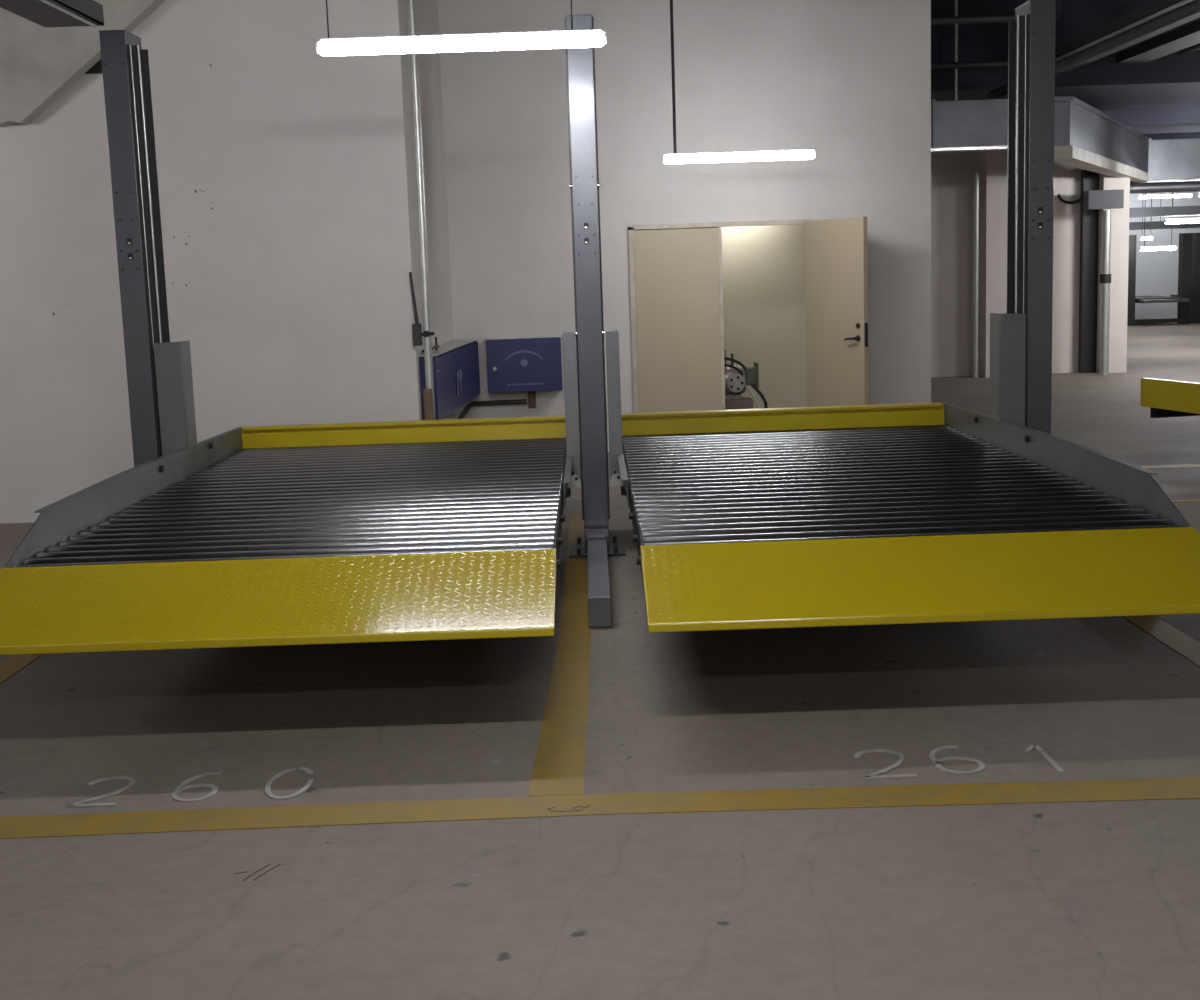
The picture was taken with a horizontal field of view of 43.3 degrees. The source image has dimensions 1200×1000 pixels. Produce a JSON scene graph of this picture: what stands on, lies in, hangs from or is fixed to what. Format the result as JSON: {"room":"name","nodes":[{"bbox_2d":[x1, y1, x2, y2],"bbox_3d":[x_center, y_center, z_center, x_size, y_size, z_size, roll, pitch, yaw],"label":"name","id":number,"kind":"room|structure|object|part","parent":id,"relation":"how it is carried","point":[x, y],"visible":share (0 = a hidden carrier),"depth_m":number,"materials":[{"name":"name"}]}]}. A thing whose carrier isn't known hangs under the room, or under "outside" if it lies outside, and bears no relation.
{"room":"parking garage","nodes":[
{"label":"parking garage","id":0,"kind":"room"},
{"bbox_2d":[0,0,456,523],"bbox_3d":[-5.217,-2.217,11.803,7.800,4.400,3.210,-2,9,0],"label":"wall","id":1,"kind":"structure","parent":0,"point":[301,311],"depth_m":10.29,"materials":[{"name":"paint"}]},
{"bbox_2d":[0,0,165,126],"bbox_3d":[-4.174,-3.326,9.920,4.950,1.707,0.140,-2,9,0],"label":"flight","id":2,"kind":"object","parent":1,"relation":"attached to","point":[38,63],"visible":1,"depth_m":9.92,"materials":[{"name":"concrete"}]},
{"bbox_2d":[85,59,102,73],"bbox_3d":[-3.400,-2.918,10.077,0.170,0.140,0.024,-2,9,0],"label":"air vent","id":3,"kind":"object","parent":1,"relation":"in","point":[97,68],"visible":0.46,"depth_m":10.07,"materials":[{"name":"black metal"}]},
{"bbox_2d":[0,124,403,137],"bbox_3d":[-5.218,-2.395,10.151,7.800,0.008,0.004,-2,9,0],"label":"trim","id":4,"kind":"structure","parent":1,"relation":"attached to","point":[375,124],"depth_m":10.16,"materials":[{"name":"paint"}]},
{"bbox_2d":[419,337,479,419],"bbox_3d":[-1.152,-1.010,11.843,0.238,0.580,2.520,-2,9,0],"label":"upper cabinet","id":5,"kind":"object","parent":1,"relation":"attached to","point":[456,379],"visible":0.86,"depth_m":11.50,"materials":[{"name":"metal"}]},
{"bbox_3d":[-1.159,-1.198,11.814,0.238,0.007,2.520,-2,9,0],"label":"plate","id":6,"kind":"part","parent":5,"relation":"part of","materials":[{"name":"metal"}]},
{"bbox_2d":[0,318,1199,999],"bbox_3d":[9.410,-1.214,17.089,37.000,0.150,46.000,-2,9,0],"label":"floor","id":7,"kind":"structure","parent":0,"point":[1098,900],"depth_m":4.45,"materials":[{"name":"concrete"}]},
{"bbox_2d":[0,654,41,683],"bbox_3d":[-2.554,0.594,7.335,0.140,0.003,5.430,-2,9,0],"label":"divider","id":8,"kind":"object","parent":7,"relation":"on","point":[12,664],"visible":0.02,"depth_m":6.55,"materials":[{"name":"yellow paint"}]},
{"bbox_2d":[99,30,169,466],"bbox_3d":[-2.580,-0.963,7.674,0.320,2.972,2.135,-2,9,0],"label":"lift post","id":9,"kind":"object","parent":7,"relation":"on","point":[125,65],"visible":0.57,"depth_m":8.35,"materials":[{"name":"grey metal"}]},
{"bbox_3d":[-2.490,-1.148,8.474,0.060,2.700,0.198,-2,9,0],"label":"guide rail","id":10,"kind":"part","parent":9,"relation":"part of","materials":[{"name":"metal"}]},
{"bbox_2d":[65,767,313,807],"bbox_3d":[-1.301,0.923,4.868,0.751,0.004,0.303,-2,9,0],"label":"painted number","id":11,"kind":"object","parent":7,"relation":"on","point":[181,787],"visible":1,"depth_m":4.84,"materials":[{"name":"white paint"}]},
{"bbox_2d":[234,864,280,880],"bbox_3d":[-0.928,1.022,4.147,0.132,0.001,0.083,-8,11,-35],"label":"floor marking","id":12,"kind":"object","parent":7,"relation":"on","point":[268,864],"depth_m":4.15,"materials":[{"name":"grey paint"}]},
{"bbox_2d":[407,0,434,419],"bbox_3d":[-1.210,-2.106,10.170,0.062,4.400,0.053,-2,9,0],"label":"pipe","id":13,"kind":"object","parent":7,"relation":"on","point":[411,6],"visible":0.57,"depth_m":10.16,"materials":[{"name":"silver metal"}]},
{"bbox_2d":[409,272,433,345],"bbox_3d":[-1.212,-1.304,10.282,0.169,0.501,0.074,2,9,23],"label":"valve","id":14,"kind":"object","parent":13,"relation":"attached to","point":[417,333],"visible":1,"depth_m":10.29,"materials":[{"name":"metal"}]},
{"bbox_3d":[-1.267,-1.377,10.280,0.050,0.352,0.025,-2,9,0],"label":"upright rod","id":15,"kind":"part","parent":14,"relation":"part of","materials":[{"name":"metal"}]},
{"bbox_3d":[-1.174,-1.132,10.278,0.091,0.040,0.037,-2,9,0],"label":"lever","id":16,"kind":"part","parent":14,"relation":"part of","materials":[{"name":"black metal"}]},
{"bbox_2d":[423,388,433,419],"bbox_3d":[-1.159,-0.337,10.341,0.057,0.850,0.030,-2,9,0],"label":"batten","id":17,"kind":"object","parent":7,"relation":"on","point":[428,399],"visible":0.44,"depth_m":10.28,"materials":[{"name":"brown wood"}]},
{"bbox_2d":[528,515,590,796],"bbox_3d":[-0.124,0.509,7.350,0.173,0.003,5.418,-2,9,1],"label":"parking line","id":18,"kind":"object","parent":7,"relation":"on","point":[559,764],"visible":0.85,"depth_m":5.72,"materials":[{"name":"yellow paint"}]},
{"bbox_2d":[564,14,625,627],"bbox_3d":[-0.059,-1.050,7.682,0.320,2.972,2.135,-2,9,0],"label":"lift post","id":19,"kind":"object","parent":7,"relation":"on","point":[580,62],"visible":0.98,"depth_m":8.35,"materials":[{"name":"grey metal"}]},
{"bbox_2d":[0,331,580,654],"bbox_3d":[-1.285,-0.286,7.434,2.345,0.953,4.756,-2,9,0],"label":"platform","id":20,"kind":"object","parent":19,"relation":"attached to","point":[442,529],"visible":1,"depth_m":6.20,"materials":[{"name":"yellow paint"}]},
{"bbox_3d":[-2.305,-0.054,7.787,0.038,0.298,4.090,-2,9,0],"label":"rail","id":21,"kind":"part","parent":20,"relation":"part of","materials":[{"name":"grey metal"}]},
{"bbox_3d":[-0.193,-0.051,8.658,0.051,0.048,0.160,-2,9,0],"label":"support arm","id":22,"kind":"part","parent":20,"relation":"part of","materials":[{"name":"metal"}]},
{"bbox_3d":[-0.143,-1.266,8.493,0.010,2.770,0.165,-2,9,0],"label":"guide rail","id":23,"kind":"part","parent":19,"relation":"part of","materials":[{"name":"metal"}]},
{"bbox_3d":[-0.016,0.285,8.756,0.320,0.010,0.410,-2,9,0],"label":"plate","id":24,"kind":"part","parent":19,"relation":"part of","materials":[{"name":"metal"}]},
{"bbox_3d":[0.005,-1.271,8.493,0.010,2.770,0.165,-2,9,0],"label":"guide rail","id":25,"kind":"part","parent":19,"relation":"part of","materials":[{"name":"metal"}]},
{"bbox_2d":[0,777,1199,838],"bbox_3d":[-2.381,1.008,4.561,13.202,0.003,0.242,-2,9,0],"label":"bay end line","id":26,"kind":"object","parent":7,"relation":"on","point":[85,824],"visible":1,"depth_m":4.56,"materials":[{"name":"yellow paint"}]},
{"bbox_2d":[547,805,589,811],"bbox_3d":[-0.095,0.930,4.549,0.130,0.001,0.048,-2,9,0],"label":"floor marking","id":27,"kind":"object","parent":26,"relation":"on","point":[579,805],"depth_m":4.54,"materials":[{"name":"grey paint"}]},
{"bbox_2d":[724,350,767,409],"bbox_3d":[1.206,-1.016,14.360,0.751,0.830,0.380,-2,9,0],"label":"pump","id":28,"kind":"object","parent":7,"relation":"on","point":[737,378],"visible":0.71,"depth_m":14.22,"materials":[{"name":"black metal"}]},
{"bbox_2d":[854,744,1063,778],"bbox_3d":[1.140,0.840,4.869,0.626,0.004,0.288,-2,9,0],"label":"painted number","id":29,"kind":"object","parent":7,"relation":"on","point":[1037,747],"visible":1,"depth_m":4.85,"materials":[{"name":"white paint"}]},
{"bbox_2d":[972,171,979,377],"bbox_3d":[5.074,-3.030,20.369,0.090,2.750,0.090,-2,9,0],"label":"pipe","id":30,"kind":"object","parent":7,"relation":"on","point":[976,174],"visible":1,"depth_m":20.32,"materials":[{"name":"silver metal"}]},
{"bbox_2d":[1007,0,1055,433],"bbox_3d":[2.454,-1.137,7.690,0.320,2.972,2.135,-2,9,0],"label":"lift post","id":31,"kind":"object","parent":7,"relation":"on","point":[1031,46],"visible":0.57,"depth_m":8.35,"materials":[{"name":"grey metal"}]},
{"bbox_2d":[605,313,1199,632],"bbox_3d":[1.226,-0.373,7.442,2.345,0.953,4.756,-2,9,0],"label":"platform","id":32,"kind":"object","parent":31,"relation":"attached to","point":[936,512],"visible":1,"depth_m":6.20,"materials":[{"name":"yellow paint"}]},
{"bbox_3d":[0.145,-0.062,8.659,0.051,0.048,0.160,-2,9,0],"label":"support arm","id":33,"kind":"part","parent":32,"relation":"part of","materials":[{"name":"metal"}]},
{"bbox_3d":[2.257,-0.212,7.802,0.038,0.298,4.090,-2,9,0],"label":"rail","id":34,"kind":"part","parent":32,"relation":"part of","materials":[{"name":"grey metal"}]},
{"bbox_3d":[2.346,-1.315,8.490,0.060,2.700,0.198,-2,9,0],"label":"guide rail","id":35,"kind":"part","parent":31,"relation":"part of","materials":[{"name":"metal"}]},
{"bbox_2d":[1099,210,1110,374],"bbox_3d":[6.716,-2.747,20.071,0.150,2.170,0.146,-2,9,0],"label":"pipe","id":36,"kind":"object","parent":7,"relation":"on","point":[1105,276],"visible":1,"depth_m":20.03,"materials":[{"name":"metal"}]},
{"bbox_2d":[1084,189,1123,209],"bbox_3d":[6.634,-3.956,19.888,0.460,0.240,0.200,-2,9,0],"label":"junction box","id":37,"kind":"object","parent":36,"relation":"on","point":[1093,199],"depth_m":19.79,"materials":[{"name":"metal"}]},
{"bbox_2d":[1096,173,1129,372],"bbox_3d":[6.909,-3.924,20.350,0.350,4.400,0.300,-2,9,0],"label":"wall pier","id":38,"kind":"object","parent":7,"relation":"on","point":[1119,256],"visible":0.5,"depth_m":20.36,"materials":[{"name":"white paint"}]},
{"bbox_2d":[1127,233,1191,325],"bbox_3d":[12.445,-5.025,34.390,1.440,2.000,2.500,-2,9,0],"label":"lift","id":39,"kind":"object","parent":7,"relation":"on","point":[1183,299],"visible":0.9,"depth_m":33.64,"materials":[{"name":"metal"}]},
{"bbox_3d":[11.831,-4.906,33.745,0.200,2.000,0.240,-2,9,0],"label":"post","id":40,"kind":"part","parent":39,"relation":"part of","materials":[{"name":"metal"}]},
{"bbox_3d":[13.070,-4.949,33.749,0.200,2.000,0.240,-2,9,0],"label":"post","id":41,"kind":"part","parent":39,"relation":"part of","materials":[{"name":"metal"}]},
{"bbox_2d":[1122,615,1199,666],"bbox_3d":[2.393,0.426,7.331,0.140,0.003,5.470,-2,9,0],"label":"divider","id":42,"kind":"object","parent":7,"relation":"on","point":[1167,634],"visible":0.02,"depth_m":6.36,"materials":[{"name":"yellow paint"}]},
{"bbox_2d":[1140,464,1199,468],"bbox_3d":[5.557,-0.284,11.306,5.817,0.003,0.170,-2,9,3],"label":"bay end line","id":43,"kind":"object","parent":7,"relation":"on","point":[1188,465],"visible":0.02,"depth_m":11.36,"materials":[{"name":"white paint"}]},
{"bbox_2d":[1170,233,1199,322],"bbox_3d":[13.974,-5.078,34.395,1.440,2.000,2.500,-2,9,0],"label":"lift","id":44,"kind":"object","parent":7,"relation":"on","point":[1195,270],"visible":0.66,"depth_m":33.69,"materials":[{"name":"metal"}]},
{"bbox_3d":[13.360,-4.959,33.750,0.200,2.000,0.240,-2,9,0],"label":"post","id":45,"kind":"part","parent":44,"relation":"part of","materials":[{"name":"metal"}]},
{"bbox_2d":[1171,499,1199,502],"bbox_3d":[4.896,-0.024,9.737,3.156,0.003,0.080,-2,9,2],"label":"bay end line","id":46,"kind":"object","parent":7,"relation":"on","point":[1173,501],"visible":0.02,"depth_m":9.77,"materials":[{"name":"beige paint"}]},
{"bbox_2d":[437,0,930,451],"bbox_3d":[0.777,-2.642,13.261,4.220,4.400,0.200,-2,9,0],"label":"wall","id":47,"kind":"structure","parent":0,"point":[848,82],"depth_m":13.10,"materials":[{"name":"paint"}]},
{"bbox_2d":[458,399,526,418],"bbox_3d":[-0.916,-0.770,12.959,0.547,0.107,0.873,-2,9,0],"label":"conduit","id":48,"kind":"object","parent":47,"relation":"attached to","point":[515,401],"visible":0.86,"depth_m":13.34,"materials":[{"name":"metal"}]},
{"bbox_2d":[485,335,562,392],"bbox_3d":[-0.660,-1.193,13.245,0.660,0.468,0.242,-2,9,0],"label":"upper cabinet","id":49,"kind":"object","parent":47,"relation":"attached to","point":[531,363],"visible":1,"depth_m":13.15,"materials":[{"name":"metal"}]},
{"bbox_2d":[528,391,535,407],"bbox_3d":[-0.604,-0.895,13.397,0.070,0.160,0.030,-2,9,0],"label":"clip","id":50,"kind":"object","parent":47,"relation":"attached to","point":[531,394],"visible":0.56,"depth_m":13.38,"materials":[{"name":"brown wood"}]},
{"bbox_2d":[628,217,867,412],"bbox_3d":[1.345,-1.446,13.292,2.115,1.990,0.653,1,9,19],"label":"door","id":51,"kind":"structure","parent":47,"relation":"in","point":[676,280],"depth_m":13.24,"materials":[{"name":"paint"}]},
{"bbox_3d":[2.128,-1.364,12.741,0.060,0.054,0.149,-7,10,-31],"label":"lever handle","id":52,"kind":"part","parent":51,"relation":"part of","materials":[{"name":"metal"}]},
{"bbox_3d":[2.233,-1.387,12.664,0.034,0.200,0.008,-7,10,-31],"label":"lock plate","id":53,"kind":"part","parent":51,"relation":"part of","materials":[{"name":"metal"}]},
{"bbox_2d":[721,224,806,408],"bbox_3d":[0.643,-2.051,14.740,4.120,2.800,2.550,-2,9,0],"label":"wall","id":54,"kind":"structure","parent":0,"point":[764,319],"depth_m":15.89,"materials":[{"name":"paint"}]},
{"bbox_2d":[979,151,1007,377],"bbox_3d":[5.455,-3.870,20.321,0.600,4.400,0.350,-2,9,0],"label":"wall","id":55,"kind":"structure","parent":0,"point":[993,164],"depth_m":20.25,"materials":[{"name":"white paint"}]},
{"bbox_2d":[931,152,1080,376],"bbox_3d":[4.913,-3.900,20.640,4.180,4.400,0.300,-2,9,0],"label":"wall","id":56,"kind":"structure","parent":0,"point":[951,173],"depth_m":20.60,"materials":[{"name":"white paint"}]},
{"bbox_2d":[931,0,1199,133],"bbox_3d":[15.054,-5.861,19.873,24.580,0.980,7.000,-2,9,0],"label":"ceiling","id":57,"kind":"structure","parent":56,"relation":"attached to","point":[1172,80],"depth_m":16.43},
{"bbox_2d":[1057,193,1082,203],"bbox_3d":[6.359,-4.063,20.375,0.379,0.144,0.040,-2,9,0],"label":"cable loop","id":58,"kind":"object","parent":56,"relation":"attached to","point":[1058,195],"visible":0.94,"depth_m":20.36,"materials":[{"name":"black rubber"}]},
{"bbox_2d":[1078,170,1098,372],"bbox_3d":[6.628,-3.928,20.438,0.210,4.400,0.120,-2,9,0],"label":"trim","id":59,"kind":"structure","parent":56,"relation":"attached to","point":[1089,219],"depth_m":20.53,"materials":[{"name":"metal"}]},
{"bbox_2d":[987,0,1199,98],"bbox_3d":[4.298,-3.502,10.531,0.100,0.100,11.800,-2,9,0],"label":"pipe","id":60,"kind":"object","parent":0,"point":[1189,9],"visible":0.76,"depth_m":12.22,"materials":[{"name":"metal"}]},
{"bbox_2d":[1101,107,1199,126],"bbox_3d":[15.082,-5.212,19.516,24.570,0.194,0.300,-2,9,0],"label":"overhead beam","id":61,"kind":"structure","parent":0,"point":[1162,116],"depth_m":19.34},
{"bbox_2d":[1129,181,1199,318],"bbox_3d":[17.661,-6.767,36.699,20.000,4.400,0.300,-2,9,0],"label":"wall","id":62,"kind":"structure","parent":0,"point":[1156,271],"depth_m":36.65,"materials":[{"name":"paint"}]},
{"bbox_2d":[1129,206,1199,217],"bbox_3d":[15.427,-4.626,22.996,16.700,0.140,0.200,-2,9,0],"label":"overhead beam","id":63,"kind":"structure","parent":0,"point":[1172,210],"depth_m":22.88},
{"bbox_2d":[1129,221,1199,229],"bbox_3d":[15.924,-5.562,29.635,15.600,0.150,0.200,-2,9,0],"label":"overhead beam","id":64,"kind":"structure","parent":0,"point":[1154,224],"depth_m":29.52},
{"bbox_2d":[1140,378,1199,417],"bbox_3d":[6.565,-1.039,10.640,4.756,0.953,2.345,-4,9,-13],"label":"platform","id":65,"kind":"object","parent":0,"point":[1165,398],"visible":1,"depth_m":10.90,"materials":[{"name":"yellow paint"}]},
{"bbox_2d":[1144,132,1199,139],"bbox_3d":[14.226,-6.300,23.694,22.980,1.200,0.500,-2,9,0],"label":"trim","id":66,"kind":"structure","parent":0,"point":[1188,135],"depth_m":23.49,"materials":[{"name":"grey metal"}]},
{"bbox_2d":[1177,43,1199,55],"bbox_3d":[6.333,-3.978,10.476,0.120,0.120,11.800,-2,9,0],"label":"pipe","id":67,"kind":"object","parent":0,"point":[1196,47],"visible":0.52,"depth_m":16.02,"materials":[{"name":"metal"}]},
{"bbox_3d":[9.256,-5.710,16.408,37.000,0.150,46.000,-2,9,0],"label":"ceiling","id":68,"kind":"structure","parent":0,"visible":0},
{"bbox_2d":[0,0,103,27],"bbox_3d":[-2.677,-2.653,4.381,0.300,1.487,6.500,-2,9,0],"label":"channel","id":69,"kind":"object","parent":68,"relation":"hanging from","point":[46,13],"visible":1,"depth_m":7.36,"materials":[{"name":"grey metal"}]},
{"bbox_2d":[316,0,605,55],"bbox_3d":[-0.669,-2.955,6.870,1.340,1.771,0.072,-2,9,0],"label":"lamp","id":70,"kind":"object","parent":68,"relation":"hanging from","point":[571,38],"visible":1,"depth_m":6.97,"materials":[{"name":"white plastic"}]},
{"bbox_3d":[-1.284,-2.972,6.862,0.007,1.693,0.007,2,9,22],"label":"hanging rod","id":71,"kind":"part","parent":70,"relation":"part of","materials":[{"name":"metal"}]},
{"bbox_2d":[319,32,603,55],"bbox_3d":[-0.641,-2.115,6.997,1.316,0.072,0.072,-2,9,0],"label":"diffuser","id":72,"kind":"object","parent":70,"relation":"attached to","point":[328,46],"depth_m":6.97,"materials":[{"name":"white plastic"}]},
{"bbox_3d":[-0.157,-3.011,6.866,0.007,1.693,0.007,-6,9,-22],"label":"hanging rod","id":73,"kind":"part","parent":70,"relation":"part of","materials":[{"name":"metal"}]},
{"bbox_2d":[662,0,815,163],"bbox_3d":[1.031,-3.580,11.402,1.170,2.006,0.072,-2,9,0],"label":"lamp","id":74,"kind":"object","parent":68,"relation":"hanging from","point":[787,154],"visible":1,"depth_m":11.51,"materials":[{"name":"white plastic"}]},
{"bbox_3d":[0.542,-3.602,11.395,0.022,1.928,0.022,-6,9,-22],"label":"hanging rod","id":75,"kind":"part","parent":74,"relation":"part of","materials":[{"name":"metal"}]},
{"bbox_2d":[664,150,813,163],"bbox_3d":[1.063,-2.625,11.547,1.146,0.072,0.072,-2,9,0],"label":"diffuser","id":76,"kind":"object","parent":74,"relation":"attached to","point":[757,155],"depth_m":11.52,"materials":[{"name":"white plastic"}]},
{"bbox_2d":[931,0,1199,182],"bbox_3d":[10.022,-5.387,20.620,17.368,1.800,5.302,-6,9,-23],"label":"air duct","id":77,"kind":"object","parent":68,"relation":"hanging from","point":[1086,137],"visible":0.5,"depth_m":16.38,"materials":[{"name":"metal"}]},
{"bbox_3d":[3.786,-4.785,16.047,0.037,1.200,0.037,-6,9,-22],"label":"hanger rod","id":78,"kind":"part","parent":77,"relation":"part of","materials":[{"name":"grey metal"}]},
{"bbox_2d":[1130,181,1199,193],"bbox_3d":[15.277,-4.723,21.665,17.000,0.166,0.150,-2,9,0],"label":"pipe","id":79,"kind":"object","parent":77,"relation":"attached to","point":[1183,186],"visible":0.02,"depth_m":21.58,"materials":[{"name":"silver metal"}]},
{"bbox_2d":[1055,0,1199,71],"bbox_3d":[4.809,-4.463,12.514,0.500,0.850,7.400,-2,9,0],"label":"cable tray","id":80,"kind":"object","parent":68,"relation":"hanging from","point":[1156,8],"visible":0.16,"depth_m":13.55,"materials":[{"name":"metal"}]},
{"bbox_3d":[4.783,-4.926,15.579,0.020,0.850,0.017,-2,9,0],"label":"hanger rod","id":81,"kind":"part","parent":80,"relation":"part of","materials":[{"name":"metal"}]},
{"bbox_2d":[1140,193,1152,239],"bbox_3d":[11.767,-6.869,32.437,0.400,2.526,0.072,-8,10,-34],"label":"lamp","id":82,"kind":"object","parent":68,"relation":"hanging from","point":[1142,236],"visible":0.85,"depth_m":32.56,"materials":[{"name":"white plastic"}]},
{"bbox_2d":[1140,237,1152,239],"bbox_3d":[11.808,-5.656,32.620,0.376,0.072,0.072,-8,10,-34],"label":"diffuser","id":83,"kind":"object","parent":82,"relation":"attached to","point":[1141,238],"depth_m":32.58,"materials":[{"name":"white plastic"}]},
{"bbox_2d":[1115,0,1199,63],"bbox_3d":[5.732,-4.529,12.512,0.350,0.780,7.400,-2,9,0],"label":"cable tray","id":84,"kind":"object","parent":68,"relation":"hanging from","point":[1186,36],"visible":0.94,"depth_m":15.13,"materials":[{"name":"metal"}]},
{"bbox_2d":[1139,192,1176,250],"bbox_3d":[10.194,-5.947,27.506,0.820,2.766,0.072,-5,9,-20],"label":"lamp","id":85,"kind":"object","parent":68,"relation":"hanging from","point":[1149,248],"visible":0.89,"depth_m":27.65,"materials":[{"name":"white plastic"}]},
{"bbox_3d":[9.904,-5.960,27.395,0.011,2.688,0.011,-2,9,2],"label":"hanging rod","id":86,"kind":"part","parent":85,"relation":"part of","materials":[{"name":"metal"}]},
{"bbox_2d":[1140,246,1175,250],"bbox_3d":[10.239,-4.616,27.707,0.796,0.072,0.072,-5,9,-20],"label":"diffuser","id":87,"kind":"object","parent":85,"relation":"attached to","point":[1150,248],"depth_m":27.67,"materials":[{"name":"white plastic"}]},
{"bbox_2d":[1137,192,1191,198],"bbox_3d":[12.981,-7.730,34.643,1.300,1.566,0.073,-3,9,-6],"label":"lamp","id":88,"kind":"object","parent":68,"relation":"hanging from","point":[1162,195],"visible":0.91,"depth_m":34.73,"materials":[{"name":"white plastic"}]},
{"bbox_2d":[1139,194,1191,198],"bbox_3d":[13.006,-6.992,34.755,1.276,0.072,0.072,-3,9,-6],"label":"diffuser","id":89,"kind":"object","parent":88,"relation":"attached to","point":[1163,195],"depth_m":34.73,"materials":[{"name":"white plastic"}]},
{"bbox_2d":[1164,133,1199,223],"bbox_3d":[9.290,-5.515,23.518,1.100,2.366,0.072,-5,9,-17],"label":"lamp","id":90,"kind":"object","parent":68,"relation":"hanging from","point":[1179,220],"visible":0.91,"depth_m":23.59,"materials":[{"name":"white plastic"}]},
{"bbox_2d":[1166,219,1199,223],"bbox_3d":[9.329,-4.381,23.690,1.076,0.072,0.072,-5,9,-17],"label":"diffuser","id":91,"kind":"object","parent":90,"relation":"attached to","point":[1168,221],"depth_m":23.58,"materials":[{"name":"white plastic"}]},
{"bbox_3d":[2.755,-3.264,16.926,0.200,4.400,7.200,-2,9,0],"label":"wall","id":92,"kind":"structure","parent":0,"visible":0},
{"bbox_2d":[931,60,1007,69],"bbox_3d":[3.608,-4.579,15.925,1.570,0.067,0.070,-2,9,0],"label":"pipe","id":93,"kind":"object","parent":92,"relation":"attached to","point":[975,64],"visible":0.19,"depth_m":15.90,"materials":[{"name":"metal"}]},
{"bbox_2d":[931,13,1058,24],"bbox_3d":[3.612,-4.617,14.503,1.570,0.067,0.070,-2,9,0],"label":"pipe","id":94,"kind":"object","parent":92,"relation":"attached to","point":[983,18],"visible":0.6,"depth_m":14.47,"materials":[{"name":"metal"}]}
]}

